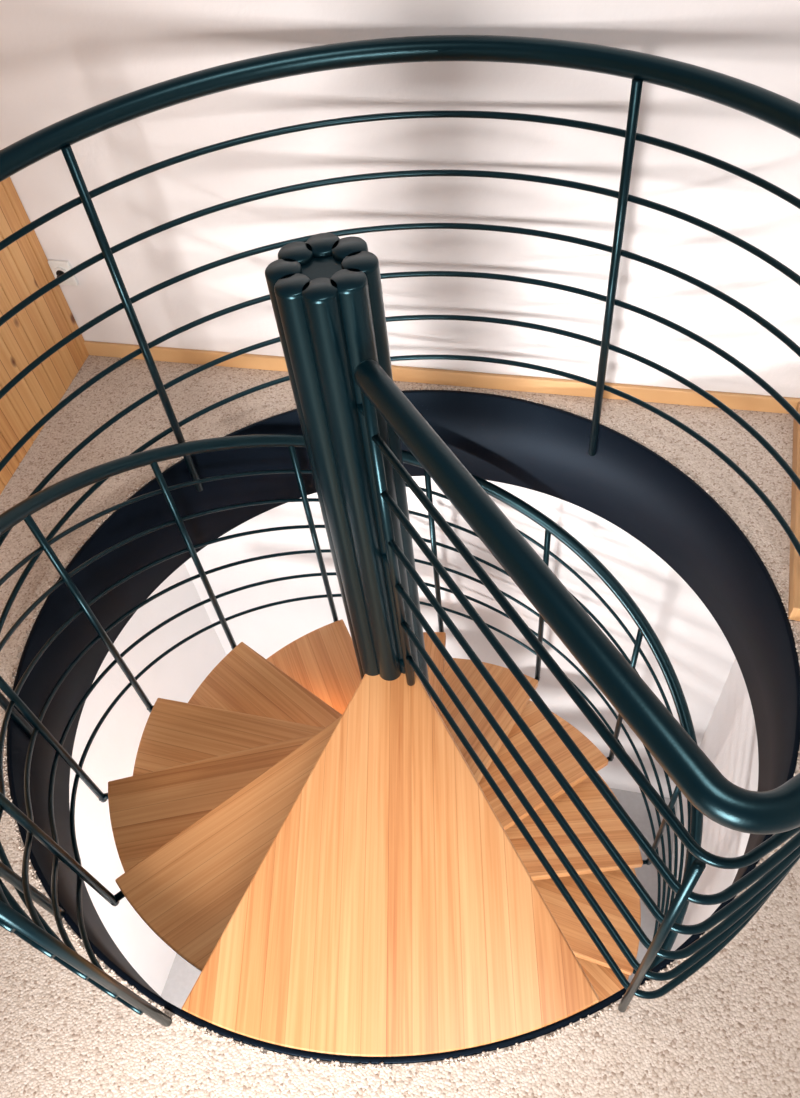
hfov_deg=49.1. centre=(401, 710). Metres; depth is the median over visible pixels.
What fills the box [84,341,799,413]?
baseboard
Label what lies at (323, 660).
tread
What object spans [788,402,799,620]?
baseboard
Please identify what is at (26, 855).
bars
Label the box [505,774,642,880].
tread
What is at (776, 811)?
gallery railing
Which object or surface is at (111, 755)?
wall
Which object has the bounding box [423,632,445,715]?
tread
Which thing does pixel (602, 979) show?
tread
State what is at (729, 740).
wall
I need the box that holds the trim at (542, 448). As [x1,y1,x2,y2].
[7,390,799,1063]
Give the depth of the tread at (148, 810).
2.52 m
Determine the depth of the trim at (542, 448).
2.62 m
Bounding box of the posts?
[0,446,679,973]
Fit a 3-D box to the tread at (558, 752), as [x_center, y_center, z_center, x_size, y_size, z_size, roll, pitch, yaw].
[0.397,0.267,3.730,0.866,0.042,0.508,-28,60,-11]
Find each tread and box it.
[108,733,316,871]
[115,716,341,971]
[133,698,323,775]
[188,642,341,727]
[267,619,361,714]
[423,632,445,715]
[441,658,537,783]
[479,700,607,829]
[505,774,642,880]
[533,868,640,974]
[576,957,628,1000]
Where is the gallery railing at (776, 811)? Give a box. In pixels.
[0,35,799,1026]
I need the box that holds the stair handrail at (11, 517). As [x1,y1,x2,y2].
[0,434,702,969]
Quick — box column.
[265,233,430,697]
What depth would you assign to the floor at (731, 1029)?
1.82 m
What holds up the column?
on the base plate
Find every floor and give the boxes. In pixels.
[0,355,799,1097]
[161,788,677,1008]
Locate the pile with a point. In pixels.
(461, 1058)
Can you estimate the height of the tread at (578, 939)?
0.042 m
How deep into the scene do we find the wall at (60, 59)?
2.33 m
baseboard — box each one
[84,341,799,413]
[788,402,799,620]
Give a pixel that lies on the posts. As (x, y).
(5, 804)
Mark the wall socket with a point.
(58, 267)
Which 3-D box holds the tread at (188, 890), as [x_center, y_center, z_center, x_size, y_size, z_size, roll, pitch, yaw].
[-0.246,0.344,2.225,0.866,0.042,0.508,-34,61,-14]
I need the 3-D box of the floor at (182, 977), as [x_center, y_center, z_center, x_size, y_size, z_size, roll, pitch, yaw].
[-0.168,2.060,3.988,3.972,0.001,4.934,-10,58,0]
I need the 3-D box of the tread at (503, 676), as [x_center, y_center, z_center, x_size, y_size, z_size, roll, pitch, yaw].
[0.167,0.108,3.634,0.508,0.042,0.866,28,66,21]
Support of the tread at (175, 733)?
attached to the column
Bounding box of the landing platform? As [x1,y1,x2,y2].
[182,671,599,1056]
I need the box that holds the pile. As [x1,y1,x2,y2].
[3,386,799,1070]
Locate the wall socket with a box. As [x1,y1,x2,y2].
[48,260,77,285]
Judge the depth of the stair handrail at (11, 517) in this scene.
2.81 m
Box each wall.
[0,0,799,798]
[0,177,225,995]
[668,653,799,950]
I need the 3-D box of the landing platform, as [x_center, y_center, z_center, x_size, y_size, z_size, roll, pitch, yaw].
[-0.027,0.294,2.011,0.864,0.046,0.955,-3,59,5]
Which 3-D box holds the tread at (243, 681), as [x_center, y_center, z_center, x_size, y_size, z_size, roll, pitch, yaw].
[-0.429,0.133,3.028,0.866,0.042,0.508,38,69,25]

